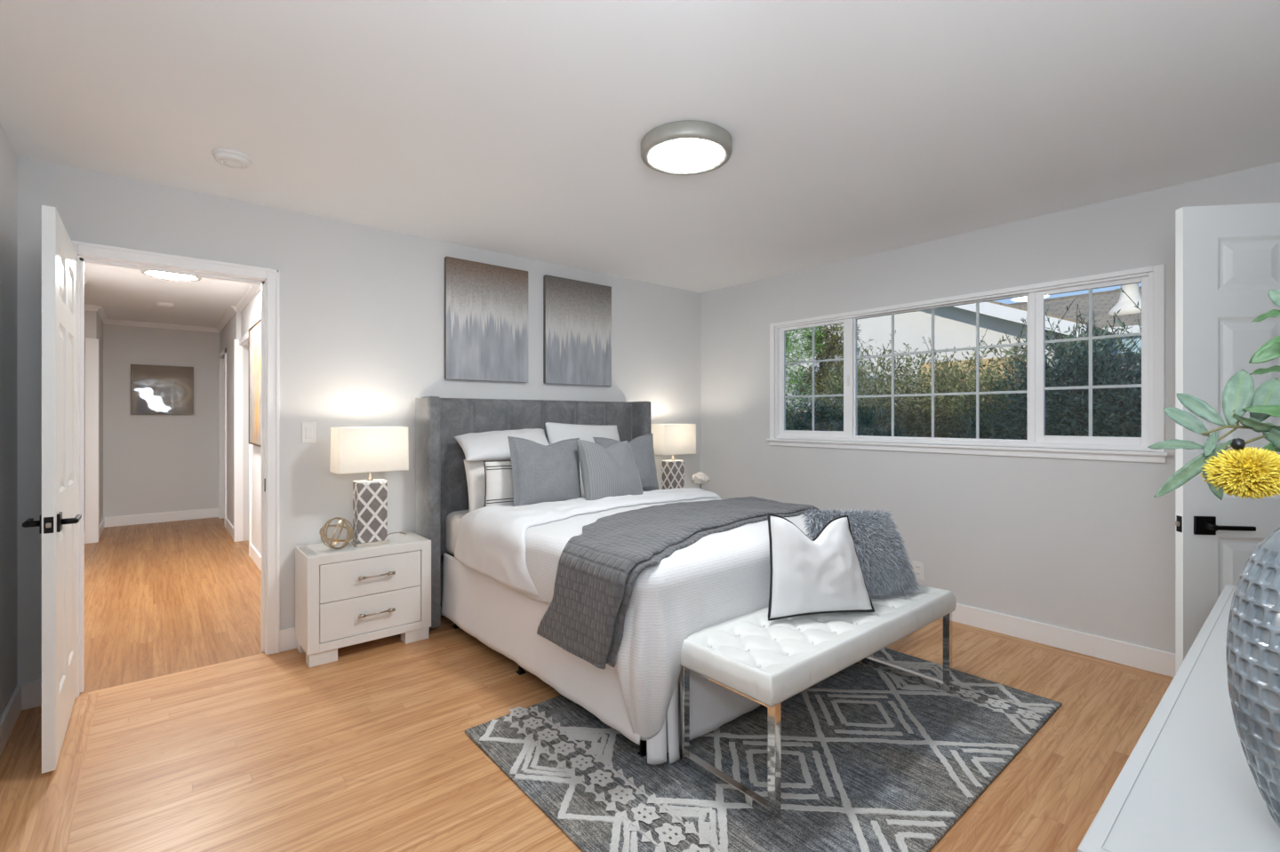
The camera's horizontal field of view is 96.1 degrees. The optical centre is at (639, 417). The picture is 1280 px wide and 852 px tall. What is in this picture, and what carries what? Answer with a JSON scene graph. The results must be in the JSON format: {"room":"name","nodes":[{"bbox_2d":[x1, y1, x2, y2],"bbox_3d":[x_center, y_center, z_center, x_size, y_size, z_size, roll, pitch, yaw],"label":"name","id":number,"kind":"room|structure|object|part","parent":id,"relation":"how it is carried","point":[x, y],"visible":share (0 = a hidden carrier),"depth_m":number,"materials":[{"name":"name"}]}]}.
{"room":"bedroom","nodes":[
{"label":"bedroom","id":0,"kind":"room"},
{"bbox_2d":[0,123,103,718],"bbox_3d":[-3.776,0.100,2.569,1.555,2.500,9.600,0,0,-40],"label":"wall","id":1,"kind":"structure","parent":0,"point":[8,156],"depth_m":2.39,"materials":[{"name":"grey paint"}]},
{"bbox_2d":[0,684,21,757],"bbox_3d":[-1.442,1.231,1.011,0.014,0.118,3.966,0,0,-40],"label":"baseboard","id":2,"kind":"structure","parent":1,"relation":"attached to","point":[12,710],"depth_m":2.33,"materials":[{"name":"white wood"}]},
{"bbox_2d":[84,337,99,543],"bbox_3d":[-5.644,0.240,5.928,0.103,2.100,0.078,0,0,-40],"label":"trim","id":3,"kind":"structure","parent":1,"relation":"attached to","point":[92,346],"depth_m":5.90,"materials":[{"name":"white wood"}]},
{"bbox_2d":[84,277,261,332],"bbox_3d":[-4.663,-1.123,4.582,2.600,0.055,5.380,0,0,-40],"label":"trim","id":4,"kind":"structure","parent":1,"relation":"attached to","point":[252,291],"depth_m":6.74,"materials":[{"name":"white wood"}]},
{"bbox_2d":[99,508,261,572],"bbox_3d":[-4.663,1.231,4.582,2.600,0.118,5.380,0,0,-40],"label":"baseboard","id":5,"kind":"structure","parent":1,"relation":"attached to","point":[212,513],"depth_m":6.95,"materials":[{"name":"white wood"}]},
{"bbox_2d":[103,323,219,517],"bbox_3d":[-5.944,0.100,7.101,4.100,2.500,0.120,0,0,-40],"label":"wall","id":6,"kind":"structure","parent":0,"point":[153,464],"depth_m":7.06,"materials":[{"name":"grey paint"}]},
{"bbox_2d":[130,364,193,415],"bbox_3d":[-5.861,-0.334,7.072,0.596,0.603,0.029,0,0,-40],"label":"wall art","id":7,"kind":"object","parent":6,"relation":"attached to","point":[155,389],"visible":1,"depth_m":7.05,"materials":[{"name":"fabric"}]},
{"bbox_2d":[219,288,261,555],"bbox_3d":[-3.152,0.100,5.861,1.440,2.500,5.380,0,0,-40],"label":"wall","id":8,"kind":"structure","parent":0,"point":[240,324],"depth_m":6.02,"materials":[{"name":"grey paint"}]},
{"bbox_2d":[218,348,226,527],"bbox_3d":[-5.071,0.240,7.093,0.138,2.100,0.840,0,0,-40],"label":"trim","id":9,"kind":"structure","parent":8,"relation":"attached to","point":[222,363],"depth_m":7.33,"materials":[{"name":"white wood"}]},
{"bbox_2d":[233,331,251,557],"bbox_3d":[-3.867,0.240,5.701,0.178,2.100,0.920,0,0,-40],"label":"trim","id":10,"kind":"structure","parent":8,"relation":"attached to","point":[238,346],"depth_m":5.97,"materials":[{"name":"white wood"}]},
{"bbox_2d":[248,318,261,447],"bbox_3d":[-3.215,-0.279,4.851,0.040,1.033,0.960,0,0,-40],"label":"wall art","id":11,"kind":"object","parent":8,"relation":"attached to","point":[255,331],"visible":0.5,"depth_m":4.89,"materials":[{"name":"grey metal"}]},
{"bbox_2d":[17,156,701,684],"bbox_3d":[-1.125,0.070,3.973,4.325,2.440,0.120,0,0,-40],"label":"wall","id":12,"kind":"structure","parent":0,"point":[362,308],"depth_m":3.32,"materials":[{"name":"grey paint"}]},
{"bbox_2d":[22,205,81,774],"bbox_3d":[-2.361,0.257,2.348,0.145,2.030,0.762,0,0,-40],"label":"door","id":13,"kind":"structure","parent":12,"relation":"in","point":[58,521],"depth_m":2.11,"materials":[{"name":"white paint"}]},
{"bbox_3d":[-2.237,0.387,2.125,0.047,0.022,0.134,0,0,-40],"label":"lever","id":14,"kind":"part","parent":13,"relation":"part of","materials":[{"name":"black metal"}]},
{"bbox_3d":[-2.180,0.387,2.101,0.009,0.066,0.066,0,0,-40],"label":"handle","id":15,"kind":"part","parent":13,"relation":"part of","materials":[{"name":"black metal"}]},
{"bbox_3d":[-2.121,0.387,2.065,0.025,0.058,0.002,0,0,-40],"label":"latch plate","id":16,"kind":"part","parent":13,"relation":"part of","materials":[{"name":"black metal"}]},
{"bbox_3d":[-2.147,0.387,2.129,0.009,0.066,0.066,0,0,-40],"label":"handle","id":17,"kind":"part","parent":13,"relation":"part of","materials":[{"name":"black metal"}]},
{"bbox_3d":[-2.162,0.387,2.188,0.047,0.022,0.134,0,0,-40],"label":"lever","id":18,"kind":"part","parent":13,"relation":"part of","materials":[{"name":"black metal"}]},
{"bbox_2d":[71,240,279,698],"bbox_3d":[-2.350,0.241,2.937,0.851,2.097,0.170,0,0,-40],"label":"trim","id":19,"kind":"structure","parent":12,"relation":"attached to","point":[86,252],"depth_m":3.12,"materials":[{"name":"white paint"}]},
{"bbox_2d":[17,607,441,711],"bbox_3d":[-1.082,1.231,3.922,4.325,0.118,0.014,0,0,-40],"label":"baseboard","id":20,"kind":"structure","parent":12,"relation":"attached to","point":[31,692],"depth_m":2.56,"materials":[{"name":"white wood"}]},
{"bbox_2d":[301,422,316,443],"bbox_3d":[-1.872,0.087,3.256,0.074,0.118,0.010,0,0,-40],"label":"light switch","id":21,"kind":"object","parent":12,"relation":"attached to","point":[308,429],"visible":1,"depth_m":3.25,"materials":[{"name":"white plastic"}]},
{"bbox_2d":[444,256,527,382],"bbox_3d":[-1.040,-0.648,3.942,0.601,0.796,0.035,0,0,-40],"label":"painting","id":22,"kind":"object","parent":12,"relation":"attached to","point":[486,305],"visible":1,"depth_m":3.90,"materials":[{"name":"fabric"}]},
{"bbox_2d":[543,274,611,386],"bbox_3d":[-0.471,-0.648,4.425,0.608,0.796,0.035,0,0,-40],"label":"painting","id":23,"kind":"object","parent":12,"relation":"attached to","point":[577,315],"visible":1,"depth_m":4.39,"materials":[{"name":"fabric"}]},
{"bbox_2d":[0,517,1173,851],"bbox_3d":[-2.129,1.320,4.041,5.770,0.060,9.480,0,0,-40],"label":"floor","id":24,"kind":"structure","parent":0,"point":[369,749],"depth_m":2.33,"materials":[{"name":"brown wood"}]},
{"bbox_2d":[295,532,431,668],"bbox_3d":[-1.558,1.004,3.267,0.637,0.572,0.367,0,0,-40],"label":"nightstand","id":25,"kind":"object","parent":24,"relation":"on","point":[350,595],"visible":0.98,"depth_m":3.13,"materials":[{"name":"white paint"}]},
{"bbox_2d":[319,517,354,549],"bbox_3d":[-1.646,0.630,3.129,0.172,0.170,0.165,0,0,-40],"label":"orb","id":26,"kind":"object","parent":25,"relation":"on","point":[349,531],"visible":1,"depth_m":3.10,"materials":[{"name":"beige metal"}]},
{"bbox_2d":[329,426,408,547],"bbox_3d":[-1.544,0.387,3.322,0.425,0.662,0.278,0,0,-40],"label":"table lamp","id":27,"kind":"object","parent":25,"relation":"on","point":[371,450],"visible":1,"depth_m":3.21,"materials":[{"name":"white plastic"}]},
{"bbox_3d":[-1.533,0.181,3.271,0.376,0.250,0.185,0,0,-40],"label":"lamp shade","id":28,"kind":"part","parent":27,"relation":"part of","materials":[{"name":"white fabric"}]},
{"bbox_3d":[-1.472,1.074,3.166,0.519,0.201,0.026,0,0,-40],"label":"drawer","id":29,"kind":"part","parent":25,"relation":"part of","materials":[{"name":"white paint"}]},
{"bbox_3d":[-1.472,0.869,3.166,0.519,0.201,0.026,0,0,-40],"label":"drawer","id":30,"kind":"part","parent":25,"relation":"part of","materials":[{"name":"white paint"}]},
{"bbox_3d":[-1.443,1.070,3.150,0.188,0.017,0.039,0,0,-40],"label":"drawer pull","id":31,"kind":"part","parent":25,"relation":"part of","materials":[{"name":"silver metal"}]},
{"bbox_3d":[-1.443,0.865,3.150,0.188,0.017,0.039,0,0,-40],"label":"drawer pull","id":32,"kind":"part","parent":25,"relation":"part of","materials":[{"name":"silver metal"}]},
{"bbox_2d":[415,396,760,765],"bbox_3d":[-0.045,0.581,3.372,1.780,1.418,2.143,0,0,-40],"label":"bed","id":33,"kind":"object","parent":24,"relation":"on","point":[502,619],"visible":0.31,"depth_m":3.42,"materials":[{"name":"grey fabric"}]},
{"bbox_3d":[-0.029,0.726,3.354,1.510,0.272,1.958,0,0,-40],"label":"mattress","id":34,"kind":"part","parent":33,"relation":"part of","materials":[{"name":"white fabric"}]},
{"bbox_2d":[463,458,511,511],"bbox_3d":[-0.806,0.415,3.569,0.580,0.350,0.148,0,0,-40],"label":"pillow","id":35,"kind":"object","parent":33,"relation":"on","point":[475,470],"visible":0.12,"depth_m":3.39,"materials":[{"name":"white fabric"}]},
{"bbox_2d":[453,428,549,461],"bbox_3d":[-0.833,0.168,3.664,0.733,0.183,0.370,0,0,-40],"label":"pillow","id":36,"kind":"object","parent":35,"relation":"on","point":[492,445],"visible":0.66,"depth_m":3.51,"materials":[{"name":"white fabric"}]},
{"bbox_2d":[483,460,513,506],"bbox_3d":[-0.666,0.422,3.493,0.610,0.340,0.143,0,0,-40],"label":"pillow","id":37,"kind":"object","parent":33,"relation":"on","point":[499,477],"visible":0.17,"depth_m":3.33,"materials":[{"name":"white fabric"}]},
{"bbox_3d":[-0.599,1.100,2.899,0.036,0.380,0.036,0,0,-40],"label":"leg","id":38,"kind":"part","parent":33,"relation":"part of","materials":[{"name":"black metal"}]},
{"bbox_3d":[-0.699,0.533,4.146,1.640,1.314,0.107,0,0,-40],"label":"headboard","id":39,"kind":"part","parent":33,"relation":"part of","materials":[{"name":"grey fabric"}]},
{"bbox_2d":[544,422,619,496],"bbox_3d":[-0.359,0.300,4.078,0.660,0.540,0.260,0,0,-40],"label":"pillow","id":40,"kind":"object","parent":33,"relation":"on","point":[556,432],"visible":0.26,"depth_m":4.04,"materials":[{"name":"white fabric"}]},
{"bbox_2d":[592,433,659,491],"bbox_3d":[-0.073,0.330,4.047,0.547,0.421,0.188,0,0,-40],"label":"pillow","id":41,"kind":"object","parent":33,"relation":"on","point":[642,447],"visible":0.42,"depth_m":4.07,"materials":[{"name":"grey fabric"}]},
{"bbox_2d":[454,488,812,741],"bbox_3d":[0.113,0.823,3.184,1.721,0.707,1.744,0,0,-40],"label":"duvet","id":42,"kind":"object","parent":33,"relation":"on","point":[719,578],"visible":0.58,"depth_m":2.40,"materials":[{"name":"white fabric"}]},
{"bbox_2d":[507,436,581,506],"bbox_3d":[-0.538,0.316,3.414,0.540,0.417,0.210,0,0,-40],"label":"pillow","id":43,"kind":"object","parent":42,"relation":"on","point":[540,473],"visible":0.89,"depth_m":3.32,"materials":[{"name":"grey fabric"}]},
{"bbox_2d":[576,439,643,500],"bbox_3d":[-0.175,0.328,3.555,0.465,0.394,0.194,0,0,-40],"label":"pillow","id":44,"kind":"object","parent":42,"relation":"on","point":[612,471],"visible":0.89,"depth_m":3.46,"materials":[{"name":"grey fabric"}]},
{"bbox_2d":[536,496,819,669],"bbox_3d":[0.288,0.699,2.932,0.699,0.432,1.848,0,0,40],"label":"throw","id":45,"kind":"object","parent":42,"relation":"on","point":[598,569],"visible":0.89,"depth_m":2.31,"materials":[{"name":"grey fabric"}]},
{"bbox_3d":[0.012,1.100,2.192,0.036,0.380,0.036,0,0,-40],"label":"leg","id":46,"kind":"part","parent":33,"relation":"part of","materials":[{"name":"black metal"}]},
{"bbox_2d":[464,648,1061,851],"bbox_3d":[0.578,1.283,2.477,2.138,0.014,1.541,0,0,-40],"label":"rug","id":47,"kind":"object","parent":24,"relation":"on","point":[874,759],"visible":0.66,"depth_m":2.12,"materials":[{"name":"grey fabric"}]},
{"bbox_2d":[678,584,956,822],"bbox_3d":[0.800,1.046,2.414,1.408,0.464,0.455,0,0,-40],"label":"bench","id":48,"kind":"object","parent":47,"relation":"on","point":[763,661],"visible":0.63,"depth_m":2.12,"materials":[{"name":"white leather"}]},
{"bbox_3d":[0.296,1.091,1.992,0.031,0.373,0.440,0,0,-40],"label":"leg frame","id":49,"kind":"part","parent":48,"relation":"part of","materials":[{"name":"silver metal"}]},
{"bbox_3d":[0.800,0.860,2.414,1.408,0.091,0.455,0,0,-40],"label":"seat","id":50,"kind":"part","parent":48,"relation":"part of","materials":[{"name":"white leather"}]},
{"bbox_2d":[767,512,875,621],"bbox_3d":[0.732,0.605,2.399,0.480,0.419,0.166,0,0,-18],"label":"pillow","id":51,"kind":"object","parent":48,"relation":"on","point":[822,574],"visible":1,"depth_m":2.34,"materials":[{"name":"white fabric"}]},
{"bbox_2d":[800,507,921,599],"bbox_3d":[1.015,0.626,2.665,0.606,0.447,0.232,0,0,-21],"label":"pillow","id":52,"kind":"object","parent":48,"relation":"on","point":[884,565],"visible":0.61,"depth_m":2.63,"materials":[{"name":"grey shaggy faux fur"}]},
{"bbox_3d":[1.305,1.091,2.846,0.031,0.373,0.440,0,0,-40],"label":"leg frame","id":53,"kind":"part","parent":48,"relation":"part of","materials":[{"name":"silver metal"}]},
{"bbox_2d":[1077,584,1279,851],"bbox_3d":[1.295,0.900,1.053,1.662,0.780,0.459,0,0,-40],"label":"dresser","id":54,"kind":"object","parent":24,"relation":"on","point":[1188,784],"visible":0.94,"depth_m":0.80,"materials":[{"name":"white paint"}]},
{"bbox_2d":[1225,527,1279,829],"bbox_3d":[0.825,0.303,0.654,0.223,0.414,0.223,0,0,-17],"label":"vase","id":55,"kind":"object","parent":54,"relation":"on","point":[1252,652],"visible":1,"depth_m":0.68,"materials":[{"name":"grey ceramic"}]},
{"bbox_2d":[1147,369,1279,500],"bbox_3d":[0.708,0.053,0.649,0.234,0.218,0.075,0,0,14],"label":"leaves","id":56,"kind":"object","parent":55,"relation":"in","point":[1239,396],"visible":1,"depth_m":0.66,"materials":[{"name":"green plant"}]},
{"bbox_3d":[0.741,0.077,0.651,0.177,0.170,0.027,0,0,4],"label":"stem","id":57,"kind":"part","parent":56,"relation":"part of","materials":[{"name":"green plant"}]},
{"bbox_2d":[1200,438,1279,500],"bbox_3d":[0.723,0.092,0.657,0.178,0.138,0.078,0,0,-20],"label":"flower","id":58,"kind":"object","parent":55,"relation":"in","point":[1252,473],"visible":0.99,"depth_m":0.63,"materials":[{"name":"yellow plant"}]},
{"bbox_2d":[1248,289,1279,375],"bbox_3d":[0.771,-0.019,0.663,0.097,0.360,0.044,0,0,28],"label":"stem","id":59,"kind":"object","parent":55,"relation":"in","point":[1270,350],"visible":0.99,"depth_m":0.69,"materials":[{"name":"green plant"}]},
{"bbox_3d":[0.308,1.004,4.847,0.637,0.572,0.367,0,0,-40],"label":"nightstand","id":60,"kind":"object","parent":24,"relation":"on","visible":0},
{"bbox_2d":[651,424,695,489],"bbox_3d":[0.264,0.387,4.853,0.425,0.662,0.278,0,0,-40],"label":"table lamp","id":61,"kind":"object","parent":60,"relation":"on","point":[668,439],"visible":0.73,"depth_m":4.73,"materials":[{"name":"white fabric"}]},
{"bbox_3d":[0.276,0.181,4.801,0.376,0.250,0.185,0,0,-40],"label":"lamp shade","id":62,"kind":"part","parent":61,"relation":"part of","materials":[{"name":"white fabric"}]},
{"bbox_3d":[0.521,0.668,4.973,0.090,0.100,0.090,0,0,-40],"label":"bud vase","id":63,"kind":"object","parent":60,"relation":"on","visible":0},
{"bbox_2d":[690,472,710,488],"bbox_3d":[0.523,0.566,4.974,0.167,0.188,0.162,0,0,-40],"label":"flower","id":64,"kind":"object","parent":63,"relation":"in","point":[699,478],"visible":1,"depth_m":4.93,"materials":[{"name":"white plant"}]},
{"bbox_2d":[0,0,1279,327],"bbox_3d":[-2.129,-1.225,4.041,5.970,0.150,9.720,0,0,-40],"label":"ceiling","id":65,"kind":"structure","parent":0,"point":[857,128],"depth_m":2.18,"materials":[{"name":"paint"}]},
{"bbox_2d":[155,302,174,307],"bbox_3d":[-4.794,-1.133,5.807,0.144,0.034,0.144,0,0,-40],"label":"smoke detector","id":66,"kind":"object","parent":65,"relation":"attached to","point":[159,304],"visible":1,"depth_m":5.77,"materials":[{"name":"white plastic"}]},
{"bbox_2d":[140,270,201,281],"bbox_3d":[-3.610,-1.118,4.439,0.370,0.064,0.370,0,0,-40],"label":"ceiling light","id":67,"kind":"object","parent":65,"relation":"attached to","point":[157,275],"visible":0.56,"depth_m":4.45,"materials":[{"name":"grey metal"}]},
{"bbox_2d":[147,271,195,279],"bbox_3d":[-3.610,-1.093,4.439,0.292,0.014,0.292,0,0,-40],"label":"diffuser","id":68,"kind":"object","parent":67,"relation":"attached to","point":[157,275],"depth_m":4.45,"materials":[{"name":"white"}]},
{"bbox_2d":[211,148,252,168],"bbox_3d":[-1.795,-1.131,2.536,0.148,0.038,0.148,0,0,-40],"label":"smoke detector","id":69,"kind":"object","parent":65,"relation":"attached to","point":[230,158],"visible":1,"depth_m":2.50,"materials":[{"name":"white plastic"}]},
{"bbox_2d":[640,120,732,175],"bbox_3d":[0.194,-1.118,2.411,0.380,0.064,0.380,0,0,-40],"label":"ceiling light","id":70,"kind":"object","parent":65,"relation":"attached to","point":[679,148],"visible":1,"depth_m":2.33,"materials":[{"name":"grey metal"}]},
{"bbox_2d":[650,139,722,171],"bbox_3d":[0.194,-1.093,2.411,0.299,0.014,0.299,0,0,-40],"label":"diffuser","id":71,"kind":"object","parent":70,"relation":"attached to","point":[669,155],"depth_m":2.39,"materials":[{"name":"white"}]},
{"bbox_2d":[701,161,1279,654],"bbox_3d":[1.888,0.100,3.838,0.100,2.500,4.220,0,0,-40],"label":"wall","id":72,"kind":"structure","parent":0,"point":[1084,546],"depth_m":3.46,"materials":[{"name":"grey paint"}]},
{"bbox_2d":[912,560,923,580],"bbox_3d":[1.840,1.015,3.810,0.009,0.116,0.074,0,0,-40],"label":"wall outlet","id":73,"kind":"object","parent":72,"relation":"attached to","point":[918,567],"visible":0.88,"depth_m":3.80,"materials":[{"name":"white plastic"}]},
{"bbox_2d":[766,264,1168,463],"bbox_3d":[1.874,-0.269,3.826,0.132,0.998,2.444,0,0,-40],"label":"window","id":74,"kind":"structure","parent":72,"relation":"in","point":[1037,444],"depth_m":3.35,"materials":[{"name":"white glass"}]},
{"bbox_3d":[1.347,-0.288,4.473,0.025,0.875,0.617,0,0,-40],"label":"sash","id":75,"kind":"part","parent":74,"relation":"part of","materials":[{"name":"white wood"}]},
{"bbox_2d":[854,294,1028,442],"bbox_3d":[1.936,-0.292,3.804,0.030,0.883,1.114,0,0,-40],"label":"window pane","id":76,"kind":"object","parent":74,"relation":"attached to","point":[977,348],"depth_m":3.80,"materials":[{"name":"clear glass"}]},
{"bbox_3d":[2.466,-0.288,3.150,0.025,0.875,0.517,0,0,-40],"label":"sash","id":77,"kind":"part","parent":74,"relation":"part of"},
{"bbox_2d":[940,603,1175,678],"bbox_3d":[1.849,1.231,3.795,0.014,0.118,3.966,0,0,-40],"label":"baseboard","id":78,"kind":"structure","parent":72,"relation":"attached to","point":[1146,659],"depth_m":3.17,"materials":[{"name":"white wood"}]},
{"bbox_3d":[1.523,0.100,0.843,4.325,2.500,0.120,0,0,-40],"label":"wall","id":79,"kind":"structure","parent":0,"visible":0},
{"bbox_2d":[1175,202,1279,674],"bbox_3d":[2.332,0.257,2.037,0.777,2.030,0.145,0,0,8],"label":"door","id":80,"kind":"structure","parent":79,"relation":"in","point":[1228,257],"depth_m":2.06,"materials":[{"name":"white paint"}]},
{"bbox_3d":[1.958,0.387,2.089,0.003,0.058,0.025,0,0,8],"label":"latch plate","id":81,"kind":"part","parent":80,"relation":"part of","materials":[{"name":"metal"}]},
{"bbox_3d":[2.020,0.387,2.058,0.066,0.066,0.009,0,0,8],"label":"handle","id":82,"kind":"part","parent":80,"relation":"part of","materials":[{"name":"black metal"}]},
{"bbox_3d":[2.071,0.387,2.024,0.134,0.022,0.047,0,0,8],"label":"lever","id":83,"kind":"part","parent":80,"relation":"part of","materials":[{"name":"black metal"}]},
{"label":"outside","id":84,"kind":"structure","parent":0,"visible":0},
{"bbox_3d":[8.036,1.640,19.901,30.020,0.200,48.000,0,0,-40],"label":"ground","id":85,"kind":"structure","parent":84,"visible":0},
{"bbox_2d":[785,326,826,412],"bbox_3d":[2.387,-0.735,10.491,1.799,4.556,2.284,0,0,-40],"label":"pine tree","id":86,"kind":"object","parent":85,"relation":"on","point":[788,342],"visible":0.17,"depth_m":10.15,"materials":[{"name":"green plant"}]},
{"bbox_2d":[785,379,843,431],"bbox_3d":[1.971,0.598,7.015,1.361,2.098,1.494,0,0,-40],"label":"shrub","id":87,"kind":"object","parent":85,"relation":"on","point":[795,421],"visible":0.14,"depth_m":6.83,"materials":[{"name":"green plant"}]},
{"bbox_2d":[787,323,872,405],"bbox_3d":[3.453,-0.171,10.491,1.217,3.428,1.612,0,0,-40],"label":"tree","id":88,"kind":"object","parent":85,"relation":"on","point":[831,348],"visible":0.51,"depth_m":10.37,"materials":[{"name":"green plant"}]},
{"bbox_2d":[795,366,901,431],"bbox_3d":[2.445,0.500,7.261,1.143,2.323,1.280,0,0,-15],"label":"shrub","id":89,"kind":"object","parent":85,"relation":"on","point":[819,392],"visible":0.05,"depth_m":7.24,"materials":[{"name":"green plant"}]},
{"bbox_2d":[824,404,918,437],"bbox_3d":[2.397,0.770,6.007,1.050,1.848,1.189,0,0,-40],"label":"shrub","id":90,"kind":"object","parent":85,"relation":"on","point":[865,425],"visible":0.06,"depth_m":5.92,"materials":[{"name":"green plant"}]},
{"bbox_2d":[814,324,944,437],"bbox_3d":[2.680,0.328,6.623,1.318,2.769,1.565,0,0,-26],"label":"shrub","id":91,"kind":"object","parent":85,"relation":"on","point":[877,380],"visible":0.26,"depth_m":6.41,"materials":[{"name":"green plant"}]},
{"bbox_3d":[2.648,0.248,6.574,0.546,2.602,1.042,0,0,-40],"label":"stem","id":92,"kind":"part","parent":91,"relation":"part of","materials":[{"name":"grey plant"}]},
{"bbox_2d":[872,328,1000,438],"bbox_3d":[3.229,0.393,6.510,1.218,2.703,1.383,0,0,12],"label":"shrub","id":93,"kind":"object","parent":85,"relation":"on","point":[920,356],"visible":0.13,"depth_m":6.29,"materials":[{"name":"green plant"}]},
{"bbox_3d":[3.339,0.314,6.304,1.099,2.466,0.455,0,0,40],"label":"stem","id":94,"kind":"part","parent":93,"relation":"part of","materials":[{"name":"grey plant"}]},
{"bbox_2d":[785,301,1120,412],"bbox_3d":[4.383,-0.932,13.010,2.300,4.943,9.700,0,0,-40],"label":"house","id":95,"kind":"structure","parent":85,"relation":"on","point":[955,326],"depth_m":10.48,"materials":[{"name":"white paint"}]},
{"bbox_2d":[785,407,1127,438],"bbox_3d":[3.471,0.695,7.283,0.148,1.690,12.634,0,0,-40],"label":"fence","id":96,"kind":"object","parent":85,"relation":"on","point":[945,407],"visible":0.02,"depth_m":8.33,"materials":[{"name":"wood"}]},
{"bbox_2d":[918,336,1024,438],"bbox_3d":[3.483,0.372,6.015,1.071,2.665,1.110,0,0,23],"label":"shrub","id":97,"kind":"object","parent":85,"relation":"on","point":[949,416],"visible":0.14,"depth_m":6.01,"materials":[{"name":"green plant"}]},
{"bbox_2d":[920,356,1047,411],"bbox_3d":[5.205,0.325,8.826,0.150,2.430,1.726,0,0,-40],"label":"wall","id":98,"kind":"structure","parent":85,"relation":"on","point":[995,359],"depth_m":8.78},
{"bbox_2d":[944,401,1027,439],"bbox_3d":[3.302,0.739,5.308,1.007,1.810,1.019,0,0,15],"label":"shrub","id":99,"kind":"object","parent":85,"relation":"on","point":[966,426],"visible":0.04,"depth_m":5.34,"materials":[{"name":"green plant"}]},
{"bbox_2d":[927,318,1072,439],"bbox_3d":[3.452,0.389,5.408,1.002,2.634,1.177,0,0,-34],"label":"shrub","id":100,"kind":"object","parent":85,"relation":"on","point":[986,378],"visible":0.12,"depth_m":5.45,"materials":[{"name":"green plant"}]},
{"bbox_2d":[981,297,1141,439],"bbox_3d":[3.472,0.336,4.794,1.040,2.651,1.132,0,0,4],"label":"shrub","id":101,"kind":"object","parent":85,"relation":"on","point":[1017,398],"visible":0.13,"depth_m":4.82,"materials":[{"name":"green plant"}]},
{"bbox_2d":[1008,282,1141,407],"bbox_3d":[10.899,-0.617,11.843,6.060,4.313,14.000,0,0,-40],"label":"house","id":102,"kind":"structure","parent":85,"relation":"on","point":[1104,303],"depth_m":11.04,"materials":[{"name":"grey"}]},
{"bbox_2d":[1108,282,1141,315],"bbox_3d":[9.360,-2.277,10.999,0.720,0.880,0.720,0,0,-40],"label":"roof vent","id":103,"kind":"object","parent":102,"relation":"attached to","point":[1127,308],"depth_m":10.87,"materials":[{"name":"metal"}]},
{"bbox_2d":[1013,288,1141,438],"bbox_3d":[3.550,0.337,4.418,0.963,2.642,1.068,0,0,10],"label":"shrub","id":104,"kind":"object","parent":85,"relation":"on","point":[1114,362],"visible":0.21,"depth_m":4.33,"materials":[{"name":"green plant"}]},
{"bbox_2d":[1050,372,1141,437],"bbox_3d":[3.620,0.618,4.091,0.984,2.042,1.148,0,0,-43],"label":"shrub","id":105,"kind":"object","parent":85,"relation":"on","point":[1133,391],"visible":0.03,"depth_m":4.14,"materials":[{"name":"green plant"}]},
{"bbox_2d":[1111,409,1141,437],"bbox_3d":[3.775,0.688,3.788,1.138,1.986,1.210,0,0,-40],"label":"shrub","id":106,"kind":"object","parent":85,"relation":"on","point":[1135,419],"visible":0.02,"depth_m":4.01,"materials":[{"name":"green plant"}]}
]}

